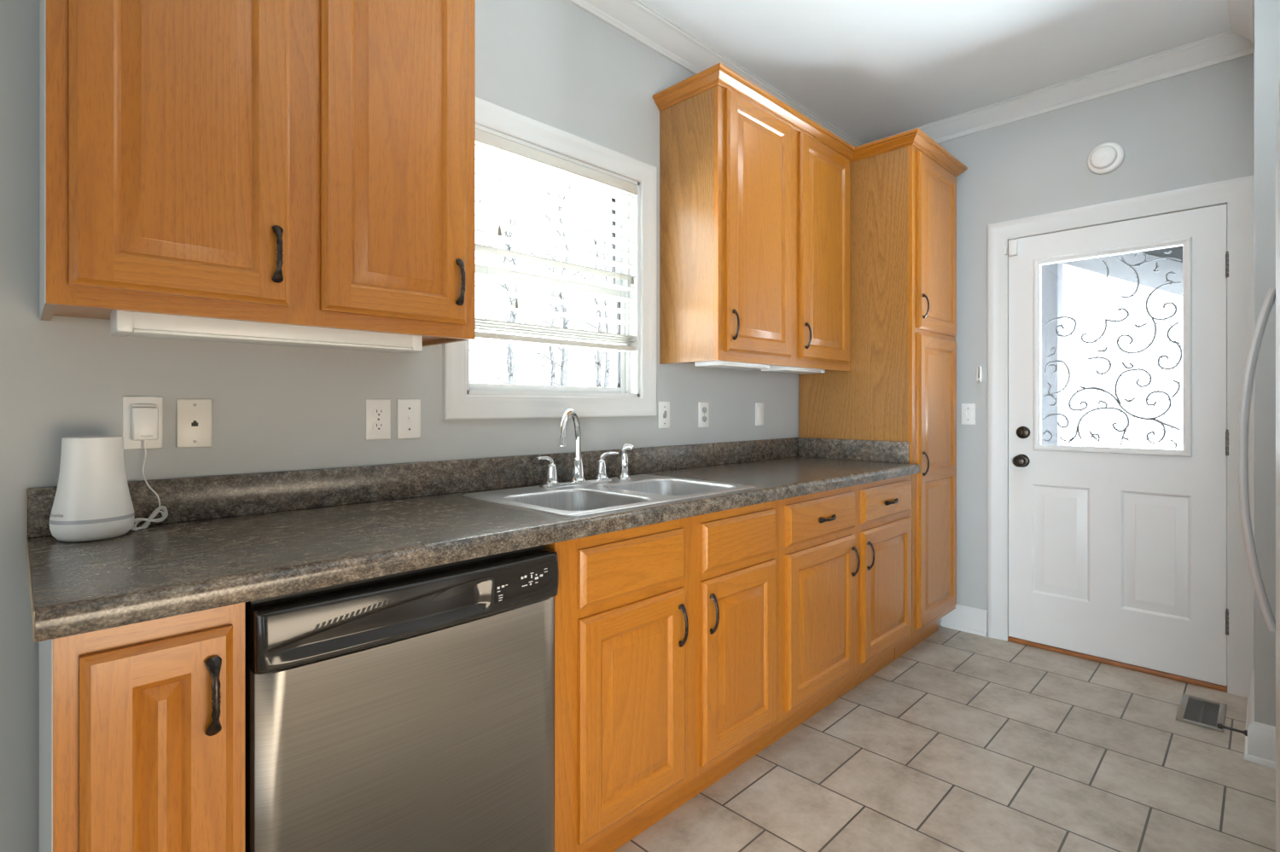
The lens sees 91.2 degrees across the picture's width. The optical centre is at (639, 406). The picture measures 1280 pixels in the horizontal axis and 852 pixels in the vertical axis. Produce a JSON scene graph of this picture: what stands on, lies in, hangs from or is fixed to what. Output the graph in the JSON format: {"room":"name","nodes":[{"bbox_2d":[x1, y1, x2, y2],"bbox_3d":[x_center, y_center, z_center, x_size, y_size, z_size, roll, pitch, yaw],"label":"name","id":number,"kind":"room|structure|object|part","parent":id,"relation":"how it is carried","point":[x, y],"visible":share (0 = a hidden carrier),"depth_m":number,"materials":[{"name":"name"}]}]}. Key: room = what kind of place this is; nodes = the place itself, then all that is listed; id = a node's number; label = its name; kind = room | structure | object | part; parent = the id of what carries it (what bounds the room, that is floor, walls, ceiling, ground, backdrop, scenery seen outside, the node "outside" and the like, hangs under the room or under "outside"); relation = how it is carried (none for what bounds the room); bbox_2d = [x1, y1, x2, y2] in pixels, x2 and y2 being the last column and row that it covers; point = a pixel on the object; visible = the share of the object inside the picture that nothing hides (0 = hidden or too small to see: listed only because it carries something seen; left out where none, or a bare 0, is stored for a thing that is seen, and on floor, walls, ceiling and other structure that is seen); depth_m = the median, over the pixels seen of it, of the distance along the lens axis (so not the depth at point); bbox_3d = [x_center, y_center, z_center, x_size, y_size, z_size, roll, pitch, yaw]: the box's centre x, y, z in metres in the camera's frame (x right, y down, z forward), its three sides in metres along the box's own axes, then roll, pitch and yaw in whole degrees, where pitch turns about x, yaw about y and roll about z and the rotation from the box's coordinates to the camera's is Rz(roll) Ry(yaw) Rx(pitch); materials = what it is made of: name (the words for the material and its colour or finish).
{"room":"kitchen","nodes":[
{"label":"kitchen","id":0,"kind":"room"},
{"bbox_2d":[0,0,798,851],"bbox_3d":[-1.283,-0.166,1.282,0.120,2.716,7.400,0,0,45],"label":"wall","id":1,"kind":"structure","parent":0,"point":[555,63],"depth_m":1.56,"materials":[{"name":"grey paint"}]},
{"bbox_2d":[122,396,162,449],"bbox_3d":[-1.094,0.036,1.380,0.009,0.116,0.070,0,0,45],"label":"wall outlet","id":2,"kind":"object","parent":1,"relation":"attached to","point":[128,402],"visible":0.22,"depth_m":1.37,"materials":[{"name":"white plastic"}]},
{"bbox_2d":[130,404,168,530],"bbox_3d":[-1.063,0.128,1.352,0.074,0.265,0.069,0,0,45],"label":"power adapter","id":3,"kind":"object","parent":2,"relation":"attached to","point":[144,417],"visible":1,"depth_m":1.36,"materials":[{"name":"white plastic"}]},
{"bbox_3d":[-1.067,0.174,1.347,0.051,0.174,0.077,0,0,25],"label":"power cord","id":4,"kind":"part","parent":3,"relation":"part of","materials":[{"name":"white plastic"}]},
{"bbox_2d":[176,399,211,448],"bbox_3d":[-1.028,0.039,1.446,0.007,0.112,0.067,0,0,45],"label":"phone jack","id":5,"kind":"object","parent":1,"relation":"attached to","point":[194,416],"visible":1,"depth_m":1.44,"materials":[{"name":"beige plastic"}]},
{"bbox_2d":[39,0,475,347],"bbox_3d":[-0.803,-0.715,1.430,0.347,1.082,0.897,0,0,45],"label":"upper cabinet","id":6,"kind":"object","parent":1,"relation":"attached to","point":[308,163],"visible":1,"depth_m":1.26,"materials":[{"name":"brown wood"}]},
{"bbox_3d":[-1.107,-0.697,1.161,0.298,1.046,0.001,0,0,45],"label":"panel","id":7,"kind":"part","parent":6,"relation":"part of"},
{"bbox_3d":[-0.853,-0.708,1.189,0.019,0.997,0.341,0,0,45],"label":"door","id":8,"kind":"part","parent":6,"relation":"part of","materials":[{"name":"brown wood"}]},
{"bbox_2d":[110,310,422,354],"bbox_3d":[-0.785,-0.161,1.387,0.109,0.048,0.586,0,0,45],"label":"light","id":9,"kind":"object","parent":6,"relation":"attached to","point":[122,323],"visible":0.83,"depth_m":1.30,"materials":[{"name":"white plastic"}]},
{"bbox_3d":[-0.735,-0.311,1.273,0.028,0.117,0.021,0,0,45],"label":"handle","id":10,"kind":"part","parent":6,"relation":"part of","materials":[{"name":"brown metal"}]},
{"bbox_3d":[-0.565,-0.708,1.477,0.019,0.997,0.348,0,0,45],"label":"door","id":11,"kind":"part","parent":6,"relation":"part of","materials":[{"name":"brown wood"}]},
{"bbox_3d":[-0.446,-0.311,1.562,0.028,0.117,0.021,0,0,45],"label":"handle","id":12,"kind":"part","parent":6,"relation":"part of","materials":[{"name":"brown metal"}]},
{"bbox_2d":[365,399,390,440],"bbox_3d":[-0.729,0.036,1.745,0.009,0.112,0.069,0,0,45],"label":"wall outlet","id":13,"kind":"object","parent":1,"relation":"attached to","point":[377,411],"visible":1,"depth_m":1.74,"materials":[{"name":"white plastic"}]},
{"bbox_2d":[372,421,384,431],"bbox_3d":[-0.727,0.055,1.743,0.002,0.028,0.034,0,0,45],"label":"receptacle","id":14,"kind":"object","parent":13,"relation":"attached to","point":[377,426],"depth_m":1.74,"materials":[{"name":"white plastic"}]},
{"bbox_2d":[372,407,384,417],"bbox_3d":[-0.727,0.016,1.743,0.002,0.028,0.034,0,0,45],"label":"receptacle","id":15,"kind":"object","parent":13,"relation":"attached to","point":[377,412],"depth_m":1.74,"materials":[{"name":"white plastic"}]},
{"bbox_2d":[397,399,420,439],"bbox_3d":[-0.663,0.036,1.805,0.016,0.114,0.069,0,0,45],"label":"light switch","id":16,"kind":"object","parent":1,"relation":"attached to","point":[409,410],"visible":1,"depth_m":1.80,"materials":[{"name":"white plastic"}]},
{"bbox_2d":[27,437,798,538],"bbox_3d":[-0.192,0.212,2.274,0.018,0.099,2.906,0,0,45],"label":"backsplash","id":17,"kind":"structure","parent":1,"relation":"attached to","point":[206,497],"depth_m":1.72,"materials":[{"name":"laminate"}]},
{"bbox_2d":[442,96,656,419],"bbox_3d":[-0.306,-0.462,2.244,0.142,1.003,0.917,0,0,45],"label":"window","id":18,"kind":"structure","parent":1,"relation":"in","point":[498,401],"depth_m":2.28,"materials":[{"name":"white paint"}]},
{"bbox_3d":[-0.321,-0.257,2.260,0.026,0.413,0.736,0,0,45],"label":"sash","id":19,"kind":"part","parent":18,"relation":"part of","materials":[{"name":"white paint"}]},
{"bbox_3d":[-0.343,-0.652,2.281,0.026,0.444,0.736,0,0,45],"label":"sash","id":20,"kind":"part","parent":18,"relation":"part of","materials":[{"name":"white paint"}]},
{"bbox_2d":[475,128,637,352],"bbox_3d":[-0.284,-0.543,2.222,0.067,0.659,0.734,0,0,45],"label":"window blind","id":21,"kind":"object","parent":18,"relation":"attached to","point":[483,138],"visible":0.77,"depth_m":2.19,"materials":[{"name":"plastic"}]},
{"bbox_3d":[-0.481,-0.536,2.036,0.050,0.645,0.001,0,0,45],"label":"ladder cord","id":22,"kind":"part","parent":21,"relation":"part of","materials":[{"name":"white fabric"}]},
{"bbox_3d":[-0.452,-0.708,2.017,0.002,0.260,0.001,0,0,45],"label":"lift cord","id":23,"kind":"part","parent":21,"relation":"part of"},
{"bbox_3d":[-0.289,-0.226,2.228,0.048,0.020,0.730,0,0,45],"label":"rail","id":24,"kind":"part","parent":21,"relation":"part of","materials":[{"name":"white plastic"}]},
{"bbox_3d":[-0.290,-0.536,2.227,0.050,0.645,0.001,0,0,45],"label":"ladder cord","id":25,"kind":"part","parent":21,"relation":"part of","materials":[{"name":"white fabric"}]},
{"bbox_3d":[-0.099,-0.536,2.418,0.050,0.645,0.001,0,0,45],"label":"ladder cord","id":26,"kind":"part","parent":21,"relation":"part of","materials":[{"name":"white fabric"}]},
{"bbox_2d":[658,401,669,428],"bbox_3d":[0.102,0.035,2.573,0.014,0.110,0.066,0,0,45],"label":"light switch","id":27,"kind":"object","parent":1,"relation":"attached to","point":[664,407],"visible":1,"depth_m":2.57,"materials":[{"name":"white plastic"}]},
{"bbox_2d":[698,401,709,427],"bbox_3d":[0.281,0.036,2.755,0.009,0.111,0.068,0,0,45],"label":"wall outlet","id":28,"kind":"object","parent":1,"relation":"attached to","point":[703,407],"visible":1,"depth_m":2.75,"materials":[{"name":"white plastic"}]},
{"bbox_2d":[701,416,706,422],"bbox_3d":[0.283,0.055,2.753,0.002,0.028,0.034,0,0,45],"label":"receptacle","id":29,"kind":"object","parent":28,"relation":"attached to","point":[703,418],"depth_m":2.75,"materials":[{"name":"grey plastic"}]},
{"bbox_2d":[701,407,706,413],"bbox_3d":[0.283,0.016,2.753,0.002,0.028,0.034,0,0,45],"label":"receptacle","id":30,"kind":"object","parent":28,"relation":"attached to","point":[703,409],"depth_m":2.75,"materials":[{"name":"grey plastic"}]},
{"bbox_2d":[652,62,855,372],"bbox_3d":[0.562,-0.715,2.796,0.347,1.082,1.100,0,0,45],"label":"upper cabinet","id":31,"kind":"object","parent":1,"relation":"attached to","point":[754,193],"visible":1,"depth_m":2.52,"materials":[{"name":"brown wood"}]},
{"bbox_2d":[694,360,769,370],"bbox_3d":[0.383,-0.172,2.565,0.126,0.028,0.346,0,0,45],"label":"light","id":32,"kind":"object","parent":31,"relation":"attached to","point":[721,364],"visible":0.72,"depth_m":2.49,"materials":[{"name":"white plastic"}]},
{"bbox_3d":[0.365,-0.311,2.373,0.028,0.117,0.021,0,0,45],"label":"handle","id":33,"kind":"part","parent":31,"relation":"part of","materials":[{"name":"brown metal"}]},
{"bbox_3d":[0.560,-1.231,2.797,0.342,0.050,1.100,0,0,45],"label":"crown","id":34,"kind":"part","parent":31,"relation":"part of","materials":[{"name":"brown wood"}]},
{"bbox_3d":[0.487,-0.708,2.529,0.019,0.997,0.450,0,0,45],"label":"door","id":35,"kind":"part","parent":31,"relation":"part of","materials":[{"name":"brown wood"}]},
{"bbox_3d":[0.659,-0.697,2.729,0.019,1.046,1.056,0,0,45],"label":"frame","id":36,"kind":"part","parent":31,"relation":"part of","materials":[{"name":"brown wood"}]},
{"bbox_2d":[761,365,825,374],"bbox_3d":[0.710,-0.172,2.892,0.126,0.028,0.351,0,0,45],"label":"light","id":37,"kind":"object","parent":31,"relation":"attached to","point":[772,368],"visible":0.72,"depth_m":2.84,"materials":[{"name":"white plastic"}]},
{"bbox_3d":[0.739,-0.311,2.748,0.028,0.117,0.021,0,0,45],"label":"handle","id":38,"kind":"part","parent":31,"relation":"part of","materials":[{"name":"brown metal"}]},
{"bbox_3d":[0.862,-0.708,2.905,0.019,0.997,0.452,0,0,45],"label":"door","id":39,"kind":"part","parent":31,"relation":"part of","materials":[{"name":"brown wood"}]},
{"bbox_2d":[755,402,764,425],"bbox_3d":[0.586,0.038,3.061,0.008,0.112,0.070,0,0,45],"label":"light switch","id":40,"kind":"object","parent":1,"relation":"attached to","point":[759,407],"visible":1,"depth_m":3.05,"materials":[{"name":"white plastic"}]},
{"bbox_2d":[567,0,1254,147],"bbox_3d":[-0.637,-1.483,0.623,1.725,0.082,7.180,0,0,45],"label":"trim","id":41,"kind":"structure","parent":1,"relation":"attached to","point":[635,19],"depth_m":2.73,"materials":[{"name":"white paint"}]},
{"bbox_2d":[640,0,1229,144],"bbox_3d":[-0.321,-1.564,0.321,2.840,0.080,7.400,0,0,45],"label":"ceiling","id":42,"kind":"structure","parent":0,"point":[873,70],"depth_m":2.63,"materials":[{"name":"paint"}]},
{"bbox_2d":[613,624,1275,851],"bbox_3d":[-0.321,1.232,0.321,2.840,0.080,7.400,0,0,45],"label":"floor","id":43,"kind":"structure","parent":0,"point":[963,741],"depth_m":2.04,"materials":[{"name":"tile"}]},
{"bbox_2d":[39,602,244,851],"bbox_3d":[-0.901,0.748,1.112,0.636,0.886,0.226,0,0,45],"label":"base cabinet","id":44,"kind":"object","parent":43,"relation":"on","point":[142,725],"visible":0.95,"depth_m":0.91,"materials":[{"name":"brown wood"}]},
{"bbox_3d":[-0.998,0.747,1.050,0.587,0.885,0.001,0,0,45],"label":"panel","id":45,"kind":"part","parent":44,"relation":"part of","materials":[{"name":"grey paint"}]},
{"bbox_3d":[-0.701,0.690,0.917,0.019,0.694,0.179,0,0,45],"label":"door","id":46,"kind":"part","parent":44,"relation":"part of","materials":[{"name":"brown wood"}]},
{"bbox_3d":[-0.640,0.439,0.943,0.028,0.119,0.021,0,0,45],"label":"handle","id":47,"kind":"part","parent":44,"relation":"part of","materials":[{"name":"brown metal"}]},
{"bbox_2d":[244,545,558,851],"bbox_3d":[-0.602,0.754,1.411,0.622,0.868,0.600,0,0,45],"label":"dishwasher","id":48,"kind":"object","parent":43,"relation":"on","point":[413,711],"visible":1,"depth_m":1.16,"materials":[{"name":"silver metal"}]},
{"bbox_3d":[-0.405,0.377,1.214,0.065,0.102,0.600,0,0,45],"label":"control panel","id":49,"kind":"part","parent":48,"relation":"part of","materials":[{"name":"black plastic"}]},
{"bbox_2d":[544,500,779,851],"bbox_3d":[-0.056,0.748,1.958,0.636,0.886,0.935,0,0,45],"label":"base cabinet","id":50,"kind":"object","parent":43,"relation":"on","point":[666,634],"visible":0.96,"depth_m":1.67,"materials":[{"name":"brown wood"}]},
{"bbox_3d":[-0.009,0.409,1.609,0.019,0.140,0.375,0,0,45],"label":"false drawer","id":51,"kind":"part","parent":50,"relation":"part of","materials":[{"name":"brown wood"}]},
{"bbox_3d":[-0.009,0.769,1.609,0.019,0.531,0.375,0,0,45],"label":"door","id":52,"kind":"part","parent":50,"relation":"part of","materials":[{"name":"brown wood"}]},
{"bbox_3d":[0.119,0.598,1.703,0.028,0.117,0.021,0,0,45],"label":"handle","id":53,"kind":"part","parent":50,"relation":"part of","materials":[{"name":"brown metal"}]},
{"bbox_3d":[0.215,0.598,1.799,0.028,0.117,0.021,0,0,45],"label":"handle","id":54,"kind":"part","parent":50,"relation":"part of","materials":[{"name":"brown metal"}]},
{"bbox_3d":[0.313,0.408,1.931,0.019,0.142,0.379,0,0,45],"label":"false drawer","id":55,"kind":"part","parent":50,"relation":"part of","materials":[{"name":"brown wood"}]},
{"bbox_3d":[0.313,0.769,1.931,0.019,0.531,0.379,0,0,45],"label":"door","id":56,"kind":"part","parent":50,"relation":"part of","materials":[{"name":"brown wood"}]},
{"bbox_2d":[758,475,911,752],"bbox_3d":[0.666,0.748,2.680,0.636,0.886,1.106,0,0,45],"label":"base cabinet","id":57,"kind":"object","parent":43,"relation":"on","point":[845,554],"visible":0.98,"depth_m":2.37,"materials":[{"name":"brown wood"}]},
{"bbox_2d":[26,437,920,642],"bbox_3d":[0.026,0.233,2.055,0.636,0.141,2.907,0,0,45],"label":"countertop","id":58,"kind":"structure","parent":57,"relation":"on","point":[232,539],"depth_m":1.39,"materials":[{"name":"laminate"}]},
{"bbox_2d":[49,436,134,542],"bbox_3d":[-1.091,0.161,1.250,0.128,0.201,0.128,0,0,45],"label":"station","id":59,"kind":"object","parent":58,"relation":"on","point":[92,502],"visible":1,"depth_m":1.21,"materials":[{"name":"white plastic"}]},
{"bbox_2d":[462,474,755,517],"bbox_3d":[-0.074,0.341,1.935,0.518,0.168,0.779,0,0,45],"label":"sink","id":60,"kind":"object","parent":58,"relation":"in","point":[641,490],"visible":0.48,"depth_m":1.93,"materials":[{"name":"metal"}]},
{"bbox_2d":[535,408,618,488],"bbox_3d":[-0.212,0.132,2.078,0.139,0.251,0.364,0,0,26],"label":"faucet","id":61,"kind":"object","parent":60,"relation":"on","point":[578,478],"visible":1,"depth_m":2.07,"materials":[{"name":"silver metal"}]},
{"bbox_3d":[-0.302,0.175,1.997,0.020,0.034,0.075,0,0,37],"label":"lever","id":62,"kind":"part","parent":61,"relation":"part of","materials":[{"name":"silver metal"}]},
{"bbox_3d":[-0.284,0.217,2.020,0.048,0.067,0.048,0,0,45],"label":"handle","id":63,"kind":"part","parent":61,"relation":"part of","materials":[{"name":"silver metal"}]},
{"bbox_3d":[-0.223,0.090,2.001,0.023,0.168,0.215,0,0,9],"label":"spout","id":64,"kind":"part","parent":61,"relation":"part of","materials":[{"name":"silver metal"}]},
{"bbox_3d":[-0.209,0.253,2.095,0.048,0.009,0.297,0,0,45],"label":"deck plate","id":65,"kind":"part","parent":61,"relation":"part of","materials":[{"name":"silver metal"}]},
{"bbox_3d":[-0.208,0.211,2.096,0.054,0.080,0.054,0,0,45],"label":"spout","id":66,"kind":"part","parent":61,"relation":"part of","materials":[{"name":"silver metal"}]},
{"bbox_3d":[-0.133,0.217,2.171,0.048,0.067,0.048,0,0,45],"label":"handle","id":67,"kind":"part","parent":61,"relation":"part of","materials":[{"name":"silver metal"}]},
{"bbox_3d":[-0.110,0.175,2.189,0.075,0.034,0.020,0,0,-37],"label":"lever","id":68,"kind":"part","parent":61,"relation":"part of","materials":[{"name":"silver metal"}]},
{"bbox_3d":[-0.177,0.341,1.753,0.354,0.168,0.306,0,0,45],"label":"bowl","id":69,"kind":"part","parent":60,"relation":"part of","materials":[{"name":"metal"}]},
{"bbox_2d":[617,443,634,479],"bbox_3d":[-0.053,0.194,2.234,0.052,0.126,0.054,0,0,45],"label":"sprayer","id":70,"kind":"object","parent":60,"relation":"on","point":[624,464],"visible":1,"depth_m":2.22,"materials":[{"name":"silver metal"}]},
{"bbox_3d":[0.097,0.341,2.028,0.354,0.168,0.330,0,0,45],"label":"bowl","id":71,"kind":"part","parent":60,"relation":"part of","materials":[{"name":"metal"}]},
{"bbox_3d":[0.669,0.405,2.288,0.019,0.141,0.488,0,0,45],"label":"drawer","id":72,"kind":"part","parent":57,"relation":"part of","materials":[{"name":"brown wood"}]},
{"bbox_3d":[0.669,0.768,2.288,0.019,0.530,0.488,0,0,45],"label":"door","id":73,"kind":"part","parent":57,"relation":"part of","materials":[{"name":"brown wood"}]},
{"bbox_3d":[0.686,0.407,2.270,0.028,0.021,0.117,0,0,45],"label":"handle","id":74,"kind":"part","parent":57,"relation":"part of","materials":[{"name":"brown metal"}]},
{"bbox_3d":[0.833,0.600,2.417,0.028,0.117,0.021,0,0,45],"label":"handle","id":75,"kind":"part","parent":57,"relation":"part of","materials":[{"name":"brown metal"}]},
{"bbox_3d":[0.927,0.600,2.511,0.028,0.117,0.021,0,0,45],"label":"handle","id":76,"kind":"part","parent":57,"relation":"part of","materials":[{"name":"brown metal"}]},
{"bbox_3d":[1.059,0.403,2.677,0.019,0.137,0.480,0,0,45],"label":"drawer","id":77,"kind":"part","parent":57,"relation":"part of","materials":[{"name":"brown wood"}]},
{"bbox_3d":[1.059,0.767,2.677,0.019,0.528,0.480,0,0,45],"label":"door","id":78,"kind":"part","parent":57,"relation":"part of","materials":[{"name":"brown wood"}]},
{"bbox_3d":[1.076,0.405,2.660,0.028,0.021,0.117,0,0,45],"label":"handle","id":79,"kind":"part","parent":57,"relation":"part of","materials":[{"name":"brown metal"}]},
{"bbox_2d":[798,128,967,660],"bbox_3d":[1.265,-0.033,3.279,0.636,2.447,0.661,0,0,45],"label":"pantry cabinet","id":80,"kind":"object","parent":43,"relation":"on","point":[899,385],"visible":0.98,"depth_m":3.01,"materials":[{"name":"brown wood"}]},
{"bbox_3d":[1.264,-1.231,3.280,0.630,0.050,0.661,0,0,45],"label":"crown","id":81,"kind":"part","parent":80,"relation":"part of","materials":[{"name":"brown wood"}]},
{"bbox_3d":[1.332,-0.468,2.916,0.028,0.117,0.021,0,0,45],"label":"handle","id":82,"kind":"part","parent":80,"relation":"part of","materials":[{"name":"brown metal"}]},
{"bbox_3d":[1.332,0.267,2.916,0.028,0.117,0.021,0,0,45],"label":"handle","id":83,"kind":"part","parent":80,"relation":"part of","materials":[{"name":"brown metal"}]},
{"bbox_3d":[1.449,-0.079,3.095,0.019,2.282,0.573,0,0,45],"label":"frame","id":84,"kind":"part","parent":80,"relation":"part of","materials":[{"name":"brown wood"}]},
{"bbox_3d":[1.468,-0.779,3.086,0.019,0.830,0.491,0,0,45],"label":"door","id":85,"kind":"part","parent":80,"relation":"part of","materials":[{"name":"brown wood"}]},
{"bbox_3d":[1.468,0.346,3.086,0.019,1.381,0.491,0,0,45],"label":"door","id":86,"kind":"part","parent":80,"relation":"part of","materials":[{"name":"brown wood"}]},
{"bbox_2d":[1175,693,1227,733],"bbox_3d":[2.186,1.188,2.438,0.133,0.005,0.295,0,0,45],"label":"floor vent","id":87,"kind":"object","parent":43,"relation":"in","point":[1192,710],"visible":0.99,"depth_m":2.43,"materials":[{"name":"beige metal"}]},
{"bbox_2d":[1238,71,1279,851],"bbox_3d":[1.446,0.321,0.909,0.852,1.739,0.870,0,0,45],"label":"refrigerator","id":88,"kind":"object","parent":43,"relation":"on","point":[1273,625],"visible":1,"depth_m":1.36,"materials":[{"name":"silver metal"}]},
{"bbox_3d":[1.405,0.120,1.424,0.066,0.769,0.028,0,0,45],"label":"handle","id":89,"kind":"part","parent":88,"relation":"part of","materials":[{"name":"silver metal"}]},
{"bbox_3d":[1.208,0.902,1.146,0.058,0.360,0.870,0,0,45],"label":"freezer drawer","id":90,"kind":"part","parent":88,"relation":"part of","materials":[{"name":"silver metal"}]},
{"bbox_3d":[1.208,0.082,1.146,0.058,1.260,0.870,0,0,45],"label":"door","id":91,"kind":"part","parent":88,"relation":"part of","materials":[{"name":"silver metal"}]},
{"bbox_2d":[937,53,1254,624],"bbox_3d":[2.295,-0.166,2.853,2.720,2.716,0.120,0,0,45],"label":"wall","id":92,"kind":"structure","parent":0,"point":[1196,127],"depth_m":3.04,"materials":[{"name":"grey paint"}]},
{"bbox_2d":[940,604,987,637],"bbox_3d":[1.718,1.126,3.326,0.225,0.130,0.025,0,0,45],"label":"baseboard","id":93,"kind":"structure","parent":92,"relation":"attached to","point":[968,619],"depth_m":3.31,"materials":[{"name":"white paint"}]},
{"bbox_2d":[961,403,975,424],"bbox_3d":[1.735,0.040,3.315,0.068,0.112,0.018,0,0,45],"label":"light switch","id":94,"kind":"object","parent":92,"relation":"attached to","point":[968,410],"visible":1,"depth_m":3.31,"materials":[{"name":"white plastic"}]},
{"bbox_2d":[976,366,983,383],"bbox_3d":[1.773,-0.168,3.274,0.029,0.090,0.021,0,0,45],"label":"sensor","id":95,"kind":"object","parent":92,"relation":"attached to","point":[980,369],"visible":1,"depth_m":3.27,"materials":[{"name":"white plastic"}]},
{"bbox_2d":[1087,142,1124,174],"bbox_3d":[2.144,-1.149,2.888,0.142,0.142,0.042,0,0,45],"label":"smoke detector","id":96,"kind":"object","parent":92,"relation":"attached to","point":[1105,158],"visible":1,"depth_m":2.88,"materials":[{"name":"white plastic"}]},
{"bbox_2d":[987,174,1254,698],"bbox_3d":[2.178,0.125,2.917,0.994,2.132,0.192,0,0,45],"label":"door","id":97,"kind":"structure","parent":92,"relation":"in","point":[1133,559],"depth_m":2.83,"materials":[{"name":"white paint"}]},
{"bbox_2d":[1008,239,1018,256],"bbox_3d":[1.882,-0.800,3.160,0.037,0.078,0.020,0,0,45],"label":"sensor","id":98,"kind":"object","parent":97,"relation":"attached to","point":[1013,245],"visible":1,"depth_m":3.15,"materials":[{"name":"white plastic"}]},
{"bbox_3d":[1.891,0.272,3.116,0.066,0.066,0.070,0,0,45],"label":"knob","id":99,"kind":"part","parent":97,"relation":"part of","materials":[{"name":"brown metal"}]},
{"bbox_3d":[2.159,-0.256,2.897,0.591,0.946,0.024,0,0,45],"label":"glass frame","id":100,"kind":"part","parent":97,"relation":"part of","materials":[{"name":"white paint"}]},
{"bbox_2d":[1254,0,1279,727],"bbox_3d":[0.289,-0.166,-0.374,0.995,2.716,7.280,0,0,45],"label":"wall","id":101,"kind":"structure","parent":0,"point":[1266,12],"depth_m":2.09,"materials":[{"name":"grey paint"}]},
{"bbox_2d":[1216,723,1247,736],"bbox_3d":[2.075,1.132,2.196,0.078,0.020,0.020,0,0,45],"label":"door stop","id":102,"kind":"object","parent":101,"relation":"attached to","point":[1220,726],"visible":0.98,"depth_m":2.19,"materials":[{"name":"black metal"}]},
{"bbox_3d":[2.080,1.132,2.191,0.064,0.020,0.020,0,0,45],"label":"rod","id":103,"kind":"part","parent":102,"relation":"part of","materials":[{"name":"black metal"}]},
{"bbox_2d":[1227,0,1254,44],"bbox_3d":[2.230,-1.483,2.325,0.075,0.082,0.532,0,0,45],"label":"trim","id":104,"kind":"structure","parent":101,"relation":"attached to","point":[1241,13],"depth_m":2.39,"materials":[{"name":"white paint"}]},
{"bbox_2d":[1243,669,1275,769],"bbox_3d":[2.581,1.126,2.007,0.920,0.130,0.629,0,0,45],"label":"baseboard","id":105,"kind":"structure","parent":101,"relation":"attached to","point":[1259,746],"depth_m":2.09,"materials":[{"name":"white paint"}]},
{"label":"outside","id":106,"kind":"structure","parent":0,"visible":0},
{"bbox_2d":[1062,437,1182,449],"bbox_3d":[0.526,1.742,10.079,70.000,0.100,65.000,0,0,45],"label":"ground","id":107,"kind":"structure","parent":106,"point":[1076,442],"depth_m":28.33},
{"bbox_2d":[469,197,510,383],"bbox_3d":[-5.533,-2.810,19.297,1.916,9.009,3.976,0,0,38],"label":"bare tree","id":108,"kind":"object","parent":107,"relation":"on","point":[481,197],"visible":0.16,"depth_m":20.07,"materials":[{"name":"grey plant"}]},
{"bbox_2d":[478,209,547,384],"bbox_3d":[-4.753,-2.811,22.878,3.175,9.008,2.515,0,0,-11],"label":"bare tree","id":109,"kind":"object","parent":107,"relation":"on","point":[509,363],"visible":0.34,"depth_m":23.09,"materials":[{"name":"grey plant"}]},
{"bbox_2d":[476,196,558,384],"bbox_3d":[-4.060,-2.354,20.273,2.145,8.098,3.540,0,0,45],"label":"bare tree","id":110,"kind":"object","parent":107,"relation":"on","point":[512,361],"visible":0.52,"depth_m":20.20,"materials":[{"name":"grey plant"}]},
{"bbox_2d":[518,230,583,385],"bbox_3d":[-3.978,-2.807,25.547,2.029,9.004,4.006,0,0,45],"label":"bare tree","id":111,"kind":"object","parent":107,"relation":"on","point":[553,372],"visible":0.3,"depth_m":25.71,"materials":[{"name":"grey plant"}]},
{"bbox_2d":[516,183,597,385],"bbox_3d":[-2.990,-3.501,23.531,2.187,10.388,3.822,0,0,45],"label":"bare tree","id":112,"kind":"object","parent":107,"relation":"on","point":[564,379],"visible":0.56,"depth_m":23.56,"materials":[{"name":"grey plant"}]},
{"bbox_2d":[566,225,616,387],"bbox_3d":[-1.790,-2.977,26.198,2.230,9.351,3.198,0,0,45],"label":"bare tree","id":113,"kind":"object","parent":107,"relation":"on","point":[599,361],"visible":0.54,"depth_m":26.15,"materials":[{"name":"grey plant"}]},
{"bbox_2d":[576,227,616,387],"bbox_3d":[-1.618,-3.307,29.226,2.306,10.008,3.784,0,0,45],"label":"bare tree","id":114,"kind":"object","parent":107,"relation":"on","point":[608,352],"visible":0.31,"depth_m":29.15,"materials":[{"name":"grey plant"}]},
{"bbox_3d":[3.108,1.456,3.468,3.400,0.469,1.899,0,0,45],"label":"porch slab","id":115,"kind":"object","parent":107,"relation":"on","visible":0},
{"bbox_2d":[1041,262,1062,445],"bbox_3d":[2.814,0.067,4.292,0.150,2.310,0.190,0,0,45],"label":"porch post","id":116,"kind":"object","parent":115,"relation":"on","point":[1051,275],"visible":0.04,"depth_m":4.24,"materials":[{"name":"paint"}]},
{"bbox_2d":[1062,245,1182,296],"bbox_3d":[3.092,-0.615,3.205,2.450,1.297,1.495,0,0,45],"label":"porch roof","id":117,"kind":"structure","parent":116,"relation":"on","point":[1117,269],"depth_m":3.48,"materials":[{"name":"paint"}]}
]}

